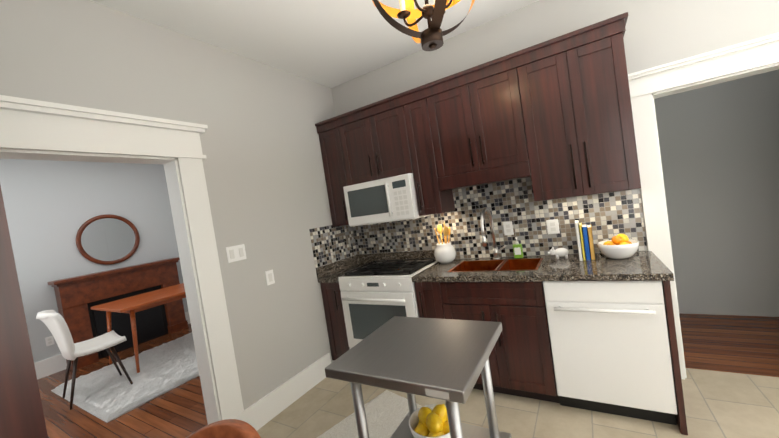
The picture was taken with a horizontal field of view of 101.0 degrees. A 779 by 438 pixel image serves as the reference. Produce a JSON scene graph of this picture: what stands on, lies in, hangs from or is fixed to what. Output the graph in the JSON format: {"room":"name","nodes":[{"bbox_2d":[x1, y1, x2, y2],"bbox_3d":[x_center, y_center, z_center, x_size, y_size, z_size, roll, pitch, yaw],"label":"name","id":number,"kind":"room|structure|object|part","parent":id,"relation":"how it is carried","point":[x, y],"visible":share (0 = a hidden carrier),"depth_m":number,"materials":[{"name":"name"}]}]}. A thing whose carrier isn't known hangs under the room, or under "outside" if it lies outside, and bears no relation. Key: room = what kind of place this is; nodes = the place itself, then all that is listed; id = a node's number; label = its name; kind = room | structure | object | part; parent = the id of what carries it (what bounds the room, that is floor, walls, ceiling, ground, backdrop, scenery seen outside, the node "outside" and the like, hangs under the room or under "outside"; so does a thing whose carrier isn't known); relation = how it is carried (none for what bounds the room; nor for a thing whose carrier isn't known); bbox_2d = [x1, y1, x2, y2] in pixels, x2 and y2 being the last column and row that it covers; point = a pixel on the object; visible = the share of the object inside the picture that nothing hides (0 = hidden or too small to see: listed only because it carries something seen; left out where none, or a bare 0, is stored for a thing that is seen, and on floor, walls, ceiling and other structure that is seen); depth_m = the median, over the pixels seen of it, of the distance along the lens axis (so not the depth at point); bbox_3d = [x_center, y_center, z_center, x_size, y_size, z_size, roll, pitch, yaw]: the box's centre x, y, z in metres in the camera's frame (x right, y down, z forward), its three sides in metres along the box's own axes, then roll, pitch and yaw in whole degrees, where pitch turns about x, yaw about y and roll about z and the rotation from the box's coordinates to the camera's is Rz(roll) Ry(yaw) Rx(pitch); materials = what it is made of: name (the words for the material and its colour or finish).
{"room":"kitchen","nodes":[
{"label":"kitchen","id":0,"kind":"room"},
{"bbox_2d":[0,159,187,362],"bbox_3d":[-4.407,0.533,4.465,0.150,2.880,5.000,-7,2,31],"label":"wall","id":1,"kind":"structure","parent":0,"point":[51,207],"depth_m":4.38,"materials":[{"name":"paint"}]},
{"bbox_2d":[45,336,54,345],"bbox_3d":[-4.380,1.572,4.143,0.008,0.115,0.075,-7,2,31],"label":"outlet","id":2,"kind":"object","parent":1,"relation":"attached to","point":[49,340],"visible":0.9,"depth_m":4.14,"materials":[{"name":"white plastic"}]},
{"bbox_2d":[76,214,139,264],"bbox_3d":[-4.141,0.302,4.758,0.040,0.746,0.746,-7,2,31],"label":"round wall mirror","id":3,"kind":"object","parent":1,"relation":"attached to","point":[107,239],"visible":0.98,"depth_m":4.74,"materials":[{"name":"clear glass"}]},
{"bbox_2d":[34,311,189,379],"bbox_3d":[-4.141,1.844,4.467,0.020,0.210,4.700,-7,2,31],"label":"baseboard","id":4,"kind":"structure","parent":1,"relation":"attached to","point":[46,367],"depth_m":4.12,"materials":[{"name":"white wood"}]},
{"bbox_2d":[0,0,335,409],"bbox_3d":[-1.339,0.159,2.235,0.150,2.880,3.240,-7,2,31],"label":"wall","id":5,"kind":"structure","parent":0,"point":[264,174],"depth_m":2.42,"materials":[{"name":"grey paint"}]},
{"bbox_2d":[0,95,247,424],"bbox_3d":[-1.547,0.530,1.819,0.284,2.235,1.252,-7,2,31],"label":"door frame","id":6,"kind":"structure","parent":5,"relation":"attached to","point":[30,129],"depth_m":2.12,"materials":[{"name":"white wood"}]},
{"bbox_2d":[226,244,246,262],"bbox_3d":[-1.137,0.255,2.390,0.009,0.115,0.150,-7,2,31],"label":"switch plate","id":7,"kind":"object","parent":5,"relation":"attached to","point":[236,253],"visible":1,"depth_m":2.38,"materials":[{"name":"white plastic"}]},
{"bbox_2d":[265,269,274,285],"bbox_3d":[-0.971,0.476,2.616,0.009,0.115,0.075,-7,2,31],"label":"switch plate","id":8,"kind":"object","parent":5,"relation":"attached to","point":[269,274],"visible":1,"depth_m":2.61,"materials":[{"name":"white plastic"}]},
{"bbox_2d":[245,353,330,430],"bbox_3d":[-0.798,1.423,2.695,0.018,0.190,0.908,-7,2,31],"label":"baseboard","id":9,"kind":"structure","parent":5,"relation":"attached to","point":[264,410],"depth_m":2.61,"materials":[{"name":"white"}]},
{"bbox_2d":[315,116,350,226],"bbox_3d":[-0.443,-0.465,3.357,0.331,1.035,0.321,-7,2,31],"label":"upper cabinet","id":10,"kind":"object","parent":5,"relation":"attached to","point":[333,144],"depth_m":3.23,"materials":[{"name":"brown wood"}]},
{"bbox_2d":[316,255,355,278],"bbox_3d":[-0.527,0.485,3.326,0.019,0.100,0.633,-7,2,31],"label":"backsplash","id":11,"kind":"structure","parent":5,"relation":"attached to","point":[339,265],"depth_m":3.27,"materials":[{"name":"grey stone"}]},
{"bbox_2d":[91,0,538,87],"bbox_3d":[-0.925,-1.422,2.320,8.700,0.120,5.300,-7,2,31],"label":"ceiling","id":12,"kind":"structure","parent":0,"point":[330,43],"depth_m":2.42,"materials":[{"name":"white paint"}]},
{"bbox_2d":[397,0,452,50],"bbox_3d":[0.149,-1.130,1.463,0.245,0.708,0.245,-9,2,-10],"label":"chandelier","id":13,"kind":"object","parent":12,"relation":"hanging from","point":[431,39],"visible":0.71,"depth_m":1.45,"materials":[{"name":"brown metal"}]},
{"bbox_2d":[399,0,405,10],"bbox_3d":[0.062,-1.021,1.539,0.026,0.086,0.025,-7,2,28],"label":"candle","id":14,"kind":"object","parent":13,"relation":"attached to","point":[402,4],"depth_m":1.53,"materials":[{"name":"beige wax"}]},
{"bbox_2d":[372,0,474,42],"bbox_3d":[0.155,-1.086,1.464,0.500,0.500,0.500,-9,2,-10],"label":"bands","id":15,"kind":"object","parent":13,"relation":"attached to","point":[387,13],"visible":0.79,"depth_m":1.47,"materials":[{"name":"brown metal"}]},
{"bbox_2d":[37,313,778,437],"bbox_3d":[-0.552,1.552,2.463,8.550,0.120,5.300,-7,2,31],"label":"floor","id":16,"kind":"structure","parent":0,"point":[737,344],"depth_m":2.75,"materials":[{"name":"brown wood"}]},
{"bbox_2d":[47,257,187,369],"bbox_3d":[-3.858,1.304,4.759,0.270,1.175,1.500,-7,2,31],"label":"fireplace mantel","id":17,"kind":"object","parent":16,"relation":"on","point":[78,298],"visible":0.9,"depth_m":4.63,"materials":[{"name":"brown wood"}]},
{"bbox_2d":[51,332,199,422],"bbox_3d":[-2.485,1.687,4.237,1.616,0.054,2.485,-7,2,31],"label":"shag rug","id":18,"kind":"object","parent":16,"relation":"on","point":[108,393],"visible":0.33,"depth_m":3.46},
{"bbox_2d":[36,310,132,409],"bbox_3d":[-3.084,1.314,3.254,0.511,0.926,0.571,-7,3,38],"label":"dining chair","id":19,"kind":"object","parent":18,"relation":"on","point":[53,321],"visible":1,"depth_m":3.08,"materials":[{"name":"white plastic"}]},
{"bbox_3d":[-3.115,1.108,3.247,0.511,0.509,0.571,-7,3,38],"label":"seat","id":20,"kind":"part","parent":19,"relation":"part of","materials":[{"name":"white plastic"}]},
{"bbox_2d":[91,283,185,372],"bbox_3d":[-2.941,1.345,4.275,0.900,0.752,1.240,-7,2,31],"label":"wood dining table","id":21,"kind":"object","parent":18,"relation":"on","point":[132,305],"visible":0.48,"depth_m":3.90,"materials":[{"name":"brown wood"}]},
{"bbox_2d":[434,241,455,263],"bbox_3d":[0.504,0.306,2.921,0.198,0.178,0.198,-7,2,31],"label":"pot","id":22,"kind":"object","parent":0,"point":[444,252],"depth_m":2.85,"materials":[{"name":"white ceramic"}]},
{"bbox_2d":[257,368,778,437],"bbox_3d":[0.956,1.380,1.013,4.750,0.120,3.600,-7,2,31],"label":"floor","id":23,"kind":"structure","parent":0,"point":[718,404],"depth_m":2.06,"materials":[{"name":"tile"}]},
{"bbox_2d":[0,185,47,437],"bbox_3d":[-1.311,0.466,0.706,0.660,2.370,0.648,-7,2,31],"label":"pantry","id":24,"kind":"object","parent":23,"relation":"on","point":[21,413],"visible":1,"depth_m":0.78,"materials":[{"name":"brown wood"}]},
{"bbox_2d":[186,419,260,437],"bbox_3d":[-0.413,1.029,0.632,0.439,1.003,0.464,-7,2,28],"label":"stool","id":25,"kind":"object","parent":23,"relation":"on","point":[231,428],"visible":1,"depth_m":0.81,"materials":[{"name":"brown wood"}]},
{"bbox_2d":[320,283,349,359],"bbox_3d":[-0.343,0.992,3.304,0.245,0.870,0.627,-7,2,31],"label":"base cabinet","id":26,"kind":"object","parent":23,"relation":"on","point":[331,293],"depth_m":3.05,"materials":[{"name":"brown wood"}]},
{"bbox_2d":[318,263,372,282],"bbox_3d":[-0.415,0.541,3.279,0.245,0.040,0.649,-7,2,31],"label":"countertop","id":27,"kind":"structure","parent":26,"relation":"on","point":[333,278],"depth_m":3.11,"materials":[{"name":"grey stone"}]},
{"bbox_2d":[317,390,421,437],"bbox_3d":[0.188,1.403,1.593,1.152,0.019,1.811,-10,3,-44],"label":"shag rug","id":28,"kind":"object","parent":23,"relation":"on","point":[386,411],"visible":0.44,"depth_m":2.27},
{"bbox_2d":[325,316,511,437],"bbox_3d":[0.189,0.958,1.378,0.568,0.872,0.569,-7,2,31],"label":"prep table","id":29,"kind":"object","parent":28,"relation":"on","point":[447,360],"visible":0.92,"depth_m":1.28,"materials":[{"name":"silver metal"}]},
{"bbox_2d":[409,404,450,437],"bbox_3d":[0.198,0.925,1.381,0.216,0.221,0.216,-7,2,31],"label":"bowl","id":30,"kind":"object","parent":29,"relation":"on","point":[429,421],"visible":0.88,"depth_m":1.36,"materials":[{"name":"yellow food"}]},
{"bbox_2d":[338,258,437,348],"bbox_3d":[0.056,0.904,2.994,0.762,0.948,0.687,-7,2,31],"label":"range","id":31,"kind":"object","parent":23,"relation":"on","point":[377,294],"visible":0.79,"depth_m":2.78,"materials":[{"name":"white enamelled metal"},{"name":"glass"}]},
{"bbox_3d":[-0.110,0.795,2.746,0.582,0.508,0.010,-7,2,31],"label":"glass","id":32,"kind":"part","parent":31,"relation":"part of","materials":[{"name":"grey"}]},
{"bbox_2d":[414,283,479,320],"bbox_3d":[0.535,0.881,2.766,0.281,0.870,0.627,-7,2,31],"label":"base cabinet","id":33,"kind":"object","parent":23,"relation":"on","point":[434,300],"depth_m":2.43,"materials":[{"name":"brown wood"}]},
{"bbox_2d":[528,283,687,434],"bbox_3d":[1.445,0.767,2.205,0.698,0.868,0.632,-7,2,31],"label":"base cabinet","id":34,"kind":"object","parent":23,"relation":"on","point":[598,334],"depth_m":1.92,"materials":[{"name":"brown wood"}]},
{"bbox_2d":[412,251,673,282],"bbox_3d":[1.012,0.361,2.404,1.582,0.040,0.649,-7,2,31],"label":"countertop","id":35,"kind":"structure","parent":34,"relation":"on","point":[644,266],"depth_m":2.11,"materials":[{"name":"grey stone"}]},
{"bbox_2d":[434,222,455,263],"bbox_3d":[0.490,0.212,2.917,0.198,0.369,0.198,-7,2,31],"label":"utensil crock","id":36,"kind":"object","parent":35,"relation":"on","point":[445,252],"visible":1,"depth_m":2.86,"materials":[{"name":"white ceramic"}]},
{"bbox_2d":[480,207,505,258],"bbox_3d":[0.839,0.128,2.601,0.130,0.458,0.356,-7,2,31],"label":"faucet","id":37,"kind":"object","parent":35,"relation":"on","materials":[{"name":"silver metal"}]},
{"bbox_2d":[448,259,543,294],"bbox_3d":[0.842,0.445,2.531,0.656,0.170,0.396,-7,2,31],"label":"sink","id":38,"kind":"object","parent":35,"relation":"in","point":[465,264],"depth_m":2.39,"materials":[{"name":"orange metal"}]},
{"bbox_2d":[513,237,523,257],"bbox_3d":[1.058,0.237,2.655,0.070,0.172,0.057,-7,2,31],"label":"soap bottle","id":39,"kind":"object","parent":35,"relation":"on","point":[517,249],"visible":0.98,"depth_m":2.64,"materials":[{"name":"green plastic"}]},
{"bbox_2d":[548,247,568,258],"bbox_3d":[1.279,0.253,2.435,0.145,0.091,0.070,-8,2,21],"label":"pig","id":40,"kind":"object","parent":35,"relation":"on","point":[560,252],"visible":1,"depth_m":2.41},
{"bbox_2d":[575,220,595,260],"bbox_3d":[1.413,0.147,2.323,0.097,0.270,0.190,-7,2,31],"label":"books","id":41,"kind":"object","parent":35,"relation":"on","point":[584,242],"visible":1,"depth_m":2.25,"materials":[{"name":"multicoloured paper"}]},
{"bbox_2d":[597,234,638,258],"bbox_3d":[1.559,0.186,2.193,0.236,0.159,0.236,-7,2,31],"label":"bowl","id":42,"kind":"object","parent":35,"relation":"on","point":[621,246],"visible":1,"depth_m":2.14,"materials":[{"name":"white ceramic"}]},
{"bbox_2d":[542,257,677,414],"bbox_3d":[1.442,0.716,2.175,0.598,0.763,0.676,-7,2,31],"label":"dishwasher","id":43,"kind":"object","parent":34,"relation":"in","point":[610,341],"depth_m":1.90,"materials":[{"name":"white metal"}]},
{"bbox_2d":[332,0,778,250],"bbox_3d":[1.554,-0.276,2.473,4.900,2.880,0.150,-7,2,31],"label":"wall","id":44,"kind":"structure","parent":0,"point":[658,32],"depth_m":2.32,"materials":[{"name":"grey paint"}]},
{"bbox_2d":[343,96,414,184],"bbox_3d":[-0.075,-0.704,3.107,0.730,0.653,0.321,-7,2,31],"label":"upper cabinet","id":45,"kind":"object","parent":44,"relation":"attached to","point":[377,146],"depth_m":2.94,"materials":[{"name":"brown wood"}]},
{"bbox_2d":[343,173,432,226],"bbox_3d":[-0.027,-0.175,3.076,0.723,0.396,0.437,-7,2,31],"label":"microwave","id":46,"kind":"object","parent":45,"relation":"attached to","point":[390,199],"visible":0.98,"depth_m":2.89,"materials":[{"name":"white"}]},
{"bbox_3d":[-0.117,-0.176,2.920,0.633,0.260,0.003,-7,2,31],"label":"glass","id":47,"kind":"part","parent":46,"relation":"part of","materials":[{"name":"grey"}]},
{"bbox_2d":[356,251,434,262],"bbox_3d":[0.062,0.398,3.345,1.015,0.100,0.019,-7,2,31],"label":"backsplash","id":48,"kind":"structure","parent":44,"relation":"attached to","point":[411,254],"depth_m":3.33,"materials":[{"name":"grey stone"}]},
{"bbox_2d":[403,84,458,215],"bbox_3d":[0.356,-0.566,2.867,0.349,1.035,0.321,-7,2,31],"label":"upper cabinet","id":49,"kind":"object","parent":44,"relation":"attached to","point":[434,193],"depth_m":2.72,"materials":[{"name":"brown wood"}]},
{"bbox_2d":[309,177,646,267],"bbox_3d":[0.512,0.008,2.659,2.580,0.790,0.655,-7,2,31],"label":"backsplash","id":50,"kind":"structure","parent":44,"relation":"attached to","point":[608,215],"depth_m":2.77,"materials":[{"name":"tile"}]},
{"bbox_2d":[503,221,513,234],"bbox_3d":[1.012,0.080,2.738,0.075,0.115,0.008,-7,2,31],"label":"electrical outlet plate","id":51,"kind":"object","parent":50,"relation":"attached to","point":[508,228],"visible":1,"depth_m":2.73,"materials":[{"name":"white plastic"}]},
{"bbox_2d":[546,219,559,233],"bbox_3d":[1.303,0.062,2.562,0.085,0.115,0.008,-7,2,31],"label":"electrical outlet plate","id":52,"kind":"object","parent":50,"relation":"attached to","point":[553,226],"visible":1,"depth_m":2.56,"materials":[{"name":"white plastic"}]},
{"bbox_2d":[435,56,530,179],"bbox_3d":[0.729,-0.761,2.620,0.708,0.740,0.321,-7,2,31],"label":"upper cabinet","id":53,"kind":"object","parent":44,"relation":"attached to","point":[483,125],"depth_m":2.45,"materials":[{"name":"brown wood"}]},
{"bbox_2d":[515,16,640,200],"bbox_3d":[1.286,-0.683,2.297,0.683,1.035,0.321,-7,2,31],"label":"upper cabinet","id":54,"kind":"object","parent":44,"relation":"attached to","point":[552,118],"depth_m":2.12,"materials":[{"name":"brown wood"}]},
{"bbox_2d":[628,33,778,379],"bbox_3d":[2.288,0.006,2.030,1.165,2.140,0.217,-7,2,31],"label":"door frame","id":55,"kind":"structure","parent":44,"relation":"attached to","point":[647,87],"depth_m":2.18,"materials":[{"name":"white wood"}]},
{"bbox_2d":[654,70,778,316],"bbox_3d":[2.217,-0.412,3.583,4.600,2.880,0.150,-7,2,31],"label":"wall","id":56,"kind":"structure","parent":0,"point":[719,147],"depth_m":2.97,"materials":[{"name":"paint"}]}
]}

